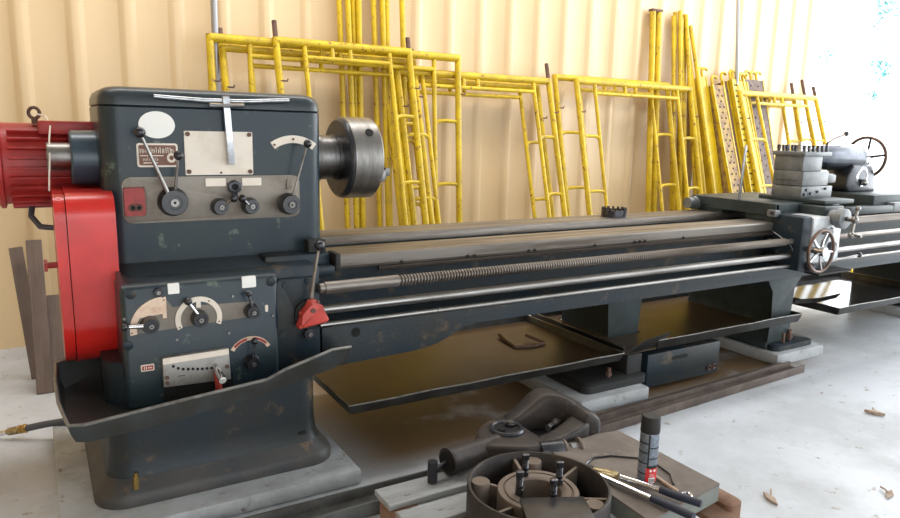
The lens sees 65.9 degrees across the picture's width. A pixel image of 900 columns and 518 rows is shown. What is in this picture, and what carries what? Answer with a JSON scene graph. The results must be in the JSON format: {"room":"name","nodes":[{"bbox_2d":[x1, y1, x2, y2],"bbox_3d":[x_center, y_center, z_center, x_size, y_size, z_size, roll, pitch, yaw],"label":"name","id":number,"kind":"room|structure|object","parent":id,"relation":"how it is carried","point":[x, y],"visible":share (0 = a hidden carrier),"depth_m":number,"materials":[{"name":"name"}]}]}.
{"room":"metal workshop","nodes":[
{"label":"metal workshop","id":0,"kind":"room"},
{"bbox_2d":[0,0,815,349],"bbox_3d":[-0.673,-1.757,5.490,11.640,4.400,0.054,-5,12,-30],"label":"wall","id":1,"kind":"structure","parent":0,"point":[55,54],"depth_m":6.05,"materials":[{"name":"beige metal"}]},
{"bbox_2d":[0,300,899,517],"bbox_3d":[2.381,1.452,1.108,12.200,0.150,11.950,-5,12,-30],"label":"floor","id":2,"kind":"structure","parent":0,"point":[808,437],"depth_m":3.55,"materials":[{"name":"concrete"}]},
{"bbox_2d":[9,246,35,378],"bbox_3d":[-2.567,0.318,4.211,0.078,0.726,0.522,-7,14,-38],"label":"wooden plank","id":3,"kind":"object","parent":2,"relation":"on","point":[17,258],"visible":0.7,"depth_m":4.22,"materials":[{"name":"brown wood"}]},
{"bbox_2d":[0,418,64,435],"bbox_3d":[-1.926,0.802,3.318,0.509,0.100,0.070,-1,11,-11],"label":"air hose","id":4,"kind":"object","parent":2,"relation":"on","point":[20,429],"visible":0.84,"depth_m":3.29,"materials":[{"name":"grey rubber"}]},
{"bbox_2d":[25,240,53,394],"bbox_3d":[-2.406,0.321,4.066,0.085,0.785,0.658,-5,12,-30],"label":"wooden plank","id":5,"kind":"object","parent":2,"relation":"on","point":[42,357],"visible":1,"depth_m":4.04,"materials":[{"name":"brown wood"}]},
{"bbox_2d":[46,294,64,390],"bbox_3d":[-2.304,0.483,4.049,0.085,0.473,0.430,-5,12,-30],"label":"wooden plank","id":6,"kind":"object","parent":2,"relation":"on","point":[53,305],"visible":0.5,"depth_m":4.08,"materials":[{"name":"brown wood"}]},
{"bbox_2d":[53,422,360,517],"bbox_3d":[-1.136,0.876,3.136,1.120,0.070,1.090,-5,12,-30],"label":"concrete plinth","id":7,"kind":"object","parent":2,"relation":"on","point":[74,486],"visible":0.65,"depth_m":2.78,"materials":[{"name":"grey concrete"}]},
{"bbox_2d":[210,0,220,90],"bbox_3d":[-1.624,-1.252,4.836,0.046,3.596,0.086,-5,12,-30],"label":"metal pole","id":8,"kind":"object","parent":2,"relation":"on","point":[213,3],"visible":0.2,"depth_m":4.76,"materials":[{"name":"grey metal"}]},
{"bbox_2d":[218,28,434,224],"bbox_3d":[-0.804,-0.548,5.123,1.575,2.147,0.650,-5,12,-30],"label":"scaffold section","id":9,"kind":"object","parent":2,"relation":"on","point":[223,48],"visible":0.41,"depth_m":5.23,"materials":[{"name":"yellow paint"}]},
{"bbox_2d":[205,33,465,223],"bbox_3d":[-0.752,-0.558,5.305,2.041,2.091,0.195,-5,12,-30],"label":"scaffold section","id":10,"kind":"object","parent":2,"relation":"on","point":[211,38],"visible":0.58,"depth_m":5.43,"materials":[{"name":"yellow paint"}]},
{"bbox_2d":[243,469,443,517],"bbox_3d":[-0.264,0.961,2.821,1.650,0.060,0.140,-5,12,-30],"label":"channel","id":11,"kind":"object","parent":2,"relation":"on","point":[361,502],"visible":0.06,"depth_m":2.73,"materials":[{"name":"grey metal"}]},
{"bbox_2d":[336,0,350,228],"bbox_3d":[-0.820,-1.026,5.361,0.044,2.999,0.236,-7,14,-39],"label":"tube","id":12,"kind":"object","parent":2,"relation":"on","point":[338,2],"visible":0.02,"depth_m":5.30,"materials":[{"name":"yellow paint"}]},
{"bbox_2d":[271,20,428,229],"bbox_3d":[-0.652,-0.577,5.102,1.131,2.217,0.590,-5,12,-30],"label":"scaffold section","id":13,"kind":"object","parent":2,"relation":"on","point":[277,41],"visible":0.62,"depth_m":5.25,"materials":[{"name":"yellow paint"}]},
{"bbox_2d":[345,0,359,227],"bbox_3d":[-0.752,-1.050,5.362,0.240,3.049,0.044,12,15,43],"label":"tube","id":14,"kind":"object","parent":2,"relation":"on","point":[347,2],"visible":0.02,"depth_m":5.31,"materials":[{"name":"yellow paint"}]},
{"bbox_2d":[351,0,360,227],"bbox_3d":[-0.728,-1.083,5.405,0.043,3.099,0.234,-6,13,-36],"label":"tube","id":15,"kind":"object","parent":2,"relation":"on","point":[353,2],"visible":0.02,"depth_m":5.31,"materials":[{"name":"yellow paint"}]},
{"bbox_2d":[356,0,365,227],"bbox_3d":[-0.691,-1.104,5.388,0.043,3.149,0.233,-4,12,-27],"label":"tube","id":16,"kind":"object","parent":2,"relation":"on","point":[358,2],"visible":0.48,"depth_m":5.34,"materials":[{"name":"yellow paint"}]},
{"bbox_2d":[371,0,382,226],"bbox_3d":[-0.577,-1.094,5.482,0.043,3.099,0.254,-6,13,-36],"label":"tube","id":17,"kind":"object","parent":2,"relation":"on","point":[373,2],"visible":0.48,"depth_m":5.44,"materials":[{"name":"yellow paint"}]},
{"bbox_2d":[379,0,390,226],"bbox_3d":[-0.510,-1.113,5.484,0.043,3.139,0.254,-6,13,-36],"label":"tube","id":18,"kind":"object","parent":2,"relation":"on","point":[382,2],"visible":0.48,"depth_m":5.47,"materials":[{"name":"yellow paint"}]},
{"bbox_2d":[385,0,392,225],"bbox_3d":[-0.490,-1.141,5.526,0.043,3.179,0.254,-4,12,-25],"label":"tube","id":19,"kind":"object","parent":2,"relation":"on","point":[387,4],"visible":0.16,"depth_m":5.44,"materials":[{"name":"yellow paint"}]},
{"bbox_2d":[399,0,408,143],"bbox_3d":[-0.358,-1.165,5.565,0.044,3.219,0.260,-9,15,-43],"label":"tube","id":20,"kind":"object","parent":2,"relation":"on","point":[401,2],"visible":0.28,"depth_m":5.47,"materials":[{"name":"yellow paint"}]},
{"bbox_2d":[0,86,899,509],"bbox_3d":[1.526,-0.139,4.462,7.762,1.561,1.261,-5,12,-30],"label":"metalworking lathe","id":21,"kind":"object","parent":2,"relation":"on","point":[202,297],"visible":1,"depth_m":2.90,"materials":[{"name":"blue paint"}]},
{"bbox_2d":[53,345,351,441],"bbox_3d":[-0.958,0.441,2.754,1.066,0.194,0.620,-5,12,-30],"label":"tray","id":22,"kind":"object","parent":21,"relation":"on","point":[101,393],"depth_m":2.61,"materials":[{"name":"paint"}]},
{"bbox_2d":[154,94,289,164],"bbox_3d":[-0.905,-0.522,2.814,0.533,0.277,0.053,-5,12,-30],"label":"key","id":23,"kind":"object","parent":21,"relation":"on","point":[225,102],"visible":1,"depth_m":2.80,"materials":[{"name":"silver metal"}]},
{"bbox_2d":[365,129,372,135],"bbox_3d":[-0.380,-0.597,3.266,0.040,0.033,0.029,-5,12,-30],"label":"socket","id":24,"kind":"object","parent":21,"relation":"attached to","point":[368,132],"depth_m":3.26,"materials":[{"name":"black metal"}]},
{"bbox_2d":[313,315,623,413],"bbox_3d":[0.032,0.524,3.829,1.645,0.055,0.915,-5,12,-30],"label":"drip tray","id":25,"kind":"object","parent":21,"relation":"attached to","point":[474,357],"visible":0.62,"depth_m":3.71,"materials":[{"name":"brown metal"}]},
{"bbox_2d":[498,333,545,347],"bbox_3d":[0.420,0.476,4.151,0.216,0.042,0.270,-5,12,-30],"label":"rod","id":26,"kind":"object","parent":25,"relation":"on","point":[542,342],"visible":1,"depth_m":4.09,"materials":[{"name":"metal"}]},
{"bbox_2d":[601,206,626,217],"bbox_3d":[1.073,-0.309,4.538,0.163,0.060,0.163,-5,12,-30],"label":"gear","id":27,"kind":"object","parent":21,"relation":"on","point":[612,212],"visible":1,"depth_m":4.48,"materials":[{"name":"metal"}]},
{"bbox_2d":[531,292,802,354],"bbox_3d":[1.473,0.363,4.663,1.660,0.112,0.922,-5,12,-30],"label":"drip tray","id":28,"kind":"object","parent":21,"relation":"attached to","point":[668,320],"visible":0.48,"depth_m":4.55,"materials":[{"name":"black metal"}]},
{"bbox_2d":[804,267,850,275],"bbox_3d":[2.565,0.077,4.776,0.380,0.012,0.180,-5,12,-30],"label":"floor plate","id":29,"kind":"object","parent":21,"relation":"attached to","point":[833,270],"visible":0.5,"depth_m":4.72,"materials":[{"name":"black metal"}]},
{"bbox_2d":[792,272,899,314],"bbox_3d":[3.070,0.231,5.574,1.674,0.112,0.845,-5,12,-30],"label":"drip tray","id":30,"kind":"object","parent":21,"relation":"attached to","point":[844,292],"visible":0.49,"depth_m":5.64,"materials":[{"name":"black metal"}]},
{"bbox_2d":[387,75,554,225],"bbox_3d":[0.262,-0.538,5.837,1.588,1.914,0.567,-5,12,-30],"label":"scaffold section","id":31,"kind":"object","parent":2,"relation":"on","point":[449,81],"visible":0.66,"depth_m":5.96,"materials":[{"name":"yellow paint"}]},
{"bbox_2d":[394,63,567,224],"bbox_3d":[0.355,-0.619,5.789,1.591,2.096,0.618,-5,12,-30],"label":"scaffold section","id":32,"kind":"object","parent":2,"relation":"on","point":[546,81],"visible":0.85,"depth_m":5.79,"materials":[{"name":"yellow paint"}]},
{"bbox_2d":[375,466,741,517],"bbox_3d":[0.417,0.963,2.506,1.147,0.202,0.795,-5,12,-30],"label":"wooden pallet","id":33,"kind":"object","parent":2,"relation":"on","point":[401,500],"visible":0.15,"depth_m":2.50,"materials":[{"name":"orange wood"}]},
{"bbox_2d":[427,388,600,483],"bbox_3d":[0.262,0.707,2.800,0.830,0.189,0.403,-5,12,-30],"label":"machine casting","id":34,"kind":"object","parent":33,"relation":"on","point":[546,420],"visible":0.85,"depth_m":2.82,"materials":[{"name":"black metal"}]},
{"bbox_2d":[466,451,611,517],"bbox_3d":[0.294,0.790,2.324,0.478,0.203,0.478,-5,12,-30],"label":"lathe chuck","id":35,"kind":"object","parent":33,"relation":"on","point":[496,484],"visible":0.83,"depth_m":2.38,"materials":[{"name":"metal"}]},
{"bbox_2d":[519,497,594,517],"bbox_3d":[0.331,0.779,2.117,0.210,0.014,0.180,0,11,-5],"label":"steel plate","id":36,"kind":"object","parent":35,"relation":"on","point":[543,507],"visible":1,"depth_m":2.14,"materials":[{"name":"metal"}]},
{"bbox_2d":[553,430,719,517],"bbox_3d":[0.674,0.816,2.598,0.410,0.069,0.580,-5,12,-30],"label":"wooden board","id":37,"kind":"object","parent":33,"relation":"on","point":[624,504],"visible":0.58,"depth_m":2.55,"materials":[{"name":"beige wood"}]},
{"bbox_2d":[585,455,673,484],"bbox_3d":[0.672,0.775,2.597,0.320,0.011,0.168,5,11,16],"label":"cable","id":38,"kind":"object","parent":37,"relation":"on","point":[592,458],"visible":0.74,"depth_m":2.66,"materials":[{"name":"black plastic"}]},
{"bbox_2d":[588,465,702,517],"bbox_3d":[0.665,0.793,2.431,0.116,0.036,0.456,-8,14,-42],"label":"cutter","id":39,"kind":"object","parent":37,"relation":"on","point":[611,476],"visible":0.84,"depth_m":2.37,"materials":[{"name":"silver metal"}]},
{"bbox_2d":[637,412,660,483],"bbox_3d":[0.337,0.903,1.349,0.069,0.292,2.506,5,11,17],"label":"spray can","id":40,"kind":"object","parent":37,"relation":"on","point":[650,428],"visible":0.98,"depth_m":2.46,"materials":[{"name":"black metal"}]},
{"bbox_2d":[656,475,678,491],"bbox_3d":[0.768,0.799,2.477,0.014,0.012,0.126,-3,12,-24],"label":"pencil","id":41,"kind":"object","parent":37,"relation":"on","point":[661,480],"visible":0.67,"depth_m":2.46,"materials":[{"name":"beige wood"}]},
{"bbox_2d":[518,376,648,411],"bbox_3d":[0.678,0.706,4.250,0.510,0.080,0.960,-5,12,-30],"label":"concrete plinth","id":42,"kind":"object","parent":2,"relation":"on","point":[613,398],"visible":0.36,"depth_m":3.88,"materials":[{"name":"grey concrete"}]},
{"bbox_2d":[552,74,681,215],"bbox_3d":[1.692,-0.717,6.700,1.545,2.013,0.508,-5,12,-30],"label":"scaffold section","id":43,"kind":"object","parent":2,"relation":"on","point":[555,77],"visible":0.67,"depth_m":6.78,"materials":[{"name":"yellow paint"}]},
{"bbox_2d":[573,78,703,214],"bbox_3d":[1.914,-0.751,6.714,1.603,2.087,0.536,-5,12,-30],"label":"scaffold section","id":44,"kind":"object","parent":2,"relation":"on","point":[577,81],"visible":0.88,"depth_m":6.58,"materials":[{"name":"yellow paint"}]},
{"bbox_2d":[645,8,662,211],"bbox_3d":[2.069,-1.135,7.084,0.145,2.719,0.249,-5,12,-30],"label":"tube","id":45,"kind":"object","parent":2,"relation":"on","point":[655,24],"visible":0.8,"depth_m":7.01,"materials":[{"name":"yellow paint"}]},
{"bbox_2d":[669,12,676,210],"bbox_3d":[2.315,-1.157,7.222,0.042,2.719,0.226,-9,14,-42],"label":"tube","id":46,"kind":"object","parent":2,"relation":"on","point":[674,13],"visible":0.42,"depth_m":7.24,"materials":[{"name":"yellow paint"}]},
{"bbox_2d":[671,15,675,210],"bbox_3d":[2.315,-1.130,7.186,0.042,2.680,0.295,-7,14,-39],"label":"tube","id":47,"kind":"object","parent":2,"relation":"on","point":[673,18],"visible":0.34,"depth_m":7.09,"materials":[{"name":"yellow paint"}]},
{"bbox_2d":[676,18,683,165],"bbox_3d":[2.383,-1.126,7.230,0.042,2.659,0.221,-9,15,-43],"label":"tube","id":48,"kind":"object","parent":2,"relation":"on","point":[682,18],"visible":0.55,"depth_m":7.09,"materials":[{"name":"yellow paint"}]},
{"bbox_2d":[678,10,682,209],"bbox_3d":[2.381,-1.151,7.170,0.042,2.730,0.310,-7,14,-39],"label":"tube","id":49,"kind":"object","parent":2,"relation":"on","point":[680,164],"visible":0.53,"depth_m":7.09,"materials":[{"name":"yellow paint"}]},
{"bbox_2d":[641,338,719,386],"bbox_3d":[1.278,0.588,4.453,0.635,0.205,0.589,-5,12,-30],"label":"box","id":50,"kind":"object","parent":2,"relation":"on","point":[688,360],"visible":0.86,"depth_m":4.19,"materials":[{"name":"blue paint"}]},
{"bbox_2d":[682,10,686,209],"bbox_3d":[2.428,-1.158,7.188,0.042,2.741,0.394,-7,13,-37],"label":"tube","id":51,"kind":"object","parent":2,"relation":"on","point":[683,69],"visible":0.34,"depth_m":7.14,"materials":[{"name":"yellow paint"}]},
{"bbox_2d":[683,14,686,209],"bbox_3d":[2.453,-1.156,7.264,0.042,2.710,0.295,-7,14,-39],"label":"tube","id":52,"kind":"object","parent":2,"relation":"on","point":[685,65],"visible":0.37,"depth_m":7.16,"materials":[{"name":"yellow paint"}]},
{"bbox_2d":[596,362,780,415],"bbox_3d":[1.287,0.791,3.998,2.170,0.035,0.035,-6,13,-33],"label":"bar","id":53,"kind":"object","parent":2,"relation":"on","point":[682,390],"visible":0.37,"depth_m":4.01,"materials":[{"name":"brown metal"}]},
{"bbox_2d":[684,14,697,193],"bbox_3d":[2.503,-1.127,7.143,0.041,2.703,0.488,-6,13,-35],"label":"tube","id":54,"kind":"object","parent":2,"relation":"on","point":[686,23],"visible":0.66,"depth_m":7.09,"materials":[{"name":"yellow paint"}]},
{"bbox_2d":[689,36,706,193],"bbox_3d":[2.564,-1.102,7.122,0.041,2.665,0.661,-6,13,-34],"label":"tube","id":55,"kind":"object","parent":2,"relation":"on","point":[692,73],"visible":0.47,"depth_m":7.10,"materials":[{"name":"yellow paint"}]},
{"bbox_2d":[598,361,804,432],"bbox_3d":[1.335,0.796,3.936,2.250,0.050,0.110,-6,13,-33],"label":"channel","id":56,"kind":"object","parent":2,"relation":"on","point":[632,415],"visible":0.59,"depth_m":3.98,"materials":[{"name":"brown metal"}]},
{"bbox_2d":[689,25,715,193],"bbox_3d":[2.640,-1.061,7.078,0.041,2.607,0.756,-6,13,-33],"label":"tube","id":57,"kind":"object","parent":2,"relation":"on","point":[692,40],"visible":0.6,"depth_m":7.08,"materials":[{"name":"yellow paint"}]},
{"bbox_2d":[694,67,722,193],"bbox_3d":[2.739,-0.885,7.261,0.182,2.220,0.743,-4,12,-25],"label":"plank","id":58,"kind":"object","parent":2,"relation":"on","point":[704,82],"visible":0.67,"depth_m":7.24,"materials":[{"name":"yellow paint"}]},
{"bbox_2d":[709,75,743,192],"bbox_3d":[2.923,-0.832,7.244,0.184,2.145,0.820,-5,12,-30],"label":"plank","id":59,"kind":"object","parent":2,"relation":"on","point":[730,175],"visible":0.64,"depth_m":7.23,"materials":[{"name":"yellow paint"}]},
{"bbox_2d":[715,71,745,191],"bbox_3d":[3.027,-0.873,7.336,0.121,2.192,0.807,-4,12,-26],"label":"plank","id":60,"kind":"object","parent":2,"relation":"on","point":[725,83],"visible":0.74,"depth_m":7.33,"materials":[{"name":"yellow paint"}]},
{"bbox_2d":[735,0,739,84],"bbox_3d":[3.059,-1.622,7.411,0.036,3.600,0.492,-2,11,-15],"label":"metal pole","id":61,"kind":"object","parent":2,"relation":"on","point":[737,1],"visible":0.16,"depth_m":7.35,"materials":[{"name":"grey metal"}]},
{"bbox_2d":[728,69,755,191],"bbox_3d":[3.139,-0.883,7.340,0.166,2.218,0.826,-4,12,-26],"label":"plank","id":62,"kind":"object","parent":2,"relation":"on","point":[733,86],"visible":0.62,"depth_m":7.32,"materials":[{"name":"yellow paint"}]},
{"bbox_2d":[739,72,765,192],"bbox_3d":[3.234,-0.874,7.372,0.173,2.197,0.860,-4,12,-25],"label":"plank","id":63,"kind":"object","parent":2,"relation":"on","point":[741,84],"visible":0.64,"depth_m":7.37,"materials":[{"name":"yellow paint"}]},
{"bbox_2d":[740,72,766,192],"bbox_3d":[3.301,-0.901,7.495,0.182,2.202,0.811,-4,12,-26],"label":"plank","id":64,"kind":"object","parent":2,"relation":"on","point":[746,74],"visible":0.17,"depth_m":7.50,"materials":[{"name":"yellow paint"}]},
{"bbox_2d":[744,70,774,192],"bbox_3d":[3.463,-0.952,7.678,0.369,2.234,0.763,-5,12,-30],"label":"plank","id":65,"kind":"object","parent":2,"relation":"on","point":[754,85],"visible":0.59,"depth_m":7.66,"materials":[{"name":"yellow paint"}]},
{"bbox_2d":[713,336,822,363],"bbox_3d":[2.157,0.577,5.129,0.520,0.080,0.940,-5,12,-30],"label":"concrete plinth","id":66,"kind":"object","parent":2,"relation":"on","point":[814,349],"visible":0.37,"depth_m":4.76,"materials":[{"name":"grey concrete"}]},
{"bbox_2d":[763,488,777,505],"bbox_3d":[1.349,1.001,2.931,0.041,0.014,0.135,4,11,14],"label":"dry leaf","id":67,"kind":"object","parent":2,"relation":"on","point":[770,498],"visible":1,"depth_m":2.91,"materials":[{"name":"beige plant"}]},
{"bbox_2d":[729,79,813,191],"bbox_3d":[3.695,-0.925,7.674,1.445,2.164,0.739,-5,12,-30],"label":"scaffold section","id":68,"kind":"object","parent":2,"relation":"on","point":[801,138],"visible":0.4,"depth_m":7.94,"materials":[{"name":"yellow paint"}]},
{"bbox_2d":[768,83,801,150],"bbox_3d":[3.568,-0.919,7.723,1.435,2.125,0.669,-5,12,-30],"label":"scaffold section","id":69,"kind":"object","parent":2,"relation":"on","point":[788,140],"visible":0.19,"depth_m":7.97,"materials":[{"name":"yellow paint"}]},
{"bbox_2d":[738,86,852,271],"bbox_3d":[3.819,-0.875,7.629,1.445,2.087,0.759,-5,12,-30],"label":"scaffold section","id":70,"kind":"object","parent":2,"relation":"on","point":[741,93],"visible":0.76,"depth_m":7.50,"materials":[{"name":"yellow paint"}]},
{"bbox_2d":[864,407,884,415],"bbox_3d":[2.374,0.849,3.861,0.096,0.017,0.098,-5,12,-30],"label":"dry leaf","id":71,"kind":"object","parent":2,"relation":"on","point":[874,412],"visible":1,"depth_m":3.84,"materials":[{"name":"beige plant"}]},
{"bbox_2d":[867,304,899,316],"bbox_3d":[4.074,0.387,6.390,0.800,0.080,0.700,-5,12,-30],"label":"concrete plinth","id":72,"kind":"object","parent":2,"relation":"on","point":[894,310],"visible":0.05,"depth_m":6.04,"materials":[{"name":"grey concrete"}]},
{"bbox_2d":[880,486,893,498],"bbox_3d":[1.887,1.004,2.982,0.046,0.014,0.098,4,11,14],"label":"dry leaf","id":73,"kind":"object","parent":2,"relation":"on","point":[889,493],"visible":1,"depth_m":2.98,"materials":[{"name":"beige plant"}]},
{"label":"outside","id":74,"kind":"structure","parent":0,"visible":0},
{"bbox_2d":[822,158,899,190],"bbox_3d":[26.923,-1.798,21.818,51.400,0.170,70.000,-5,12,-30],"label":"ground","id":75,"kind":"structure","parent":74,"point":[876,163],"depth_m":31.07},
{"bbox_2d":[802,10,836,144],"bbox_3d":[8.947,-3.805,17.203,0.683,4.636,1.124,0,11,-7],"label":"tree","id":76,"kind":"object","parent":75,"relation":"on","point":[805,131],"visible":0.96,"depth_m":17.42,"materials":[{"name":"white plant"}]},
{"bbox_2d":[863,0,899,189],"bbox_3d":[9.402,-3.595,15.294,0.970,4.947,0.914,8,13,32],"label":"tree","id":77,"kind":"object","parent":75,"relation":"on","point":[887,170],"visible":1,"depth_m":15.21,"materials":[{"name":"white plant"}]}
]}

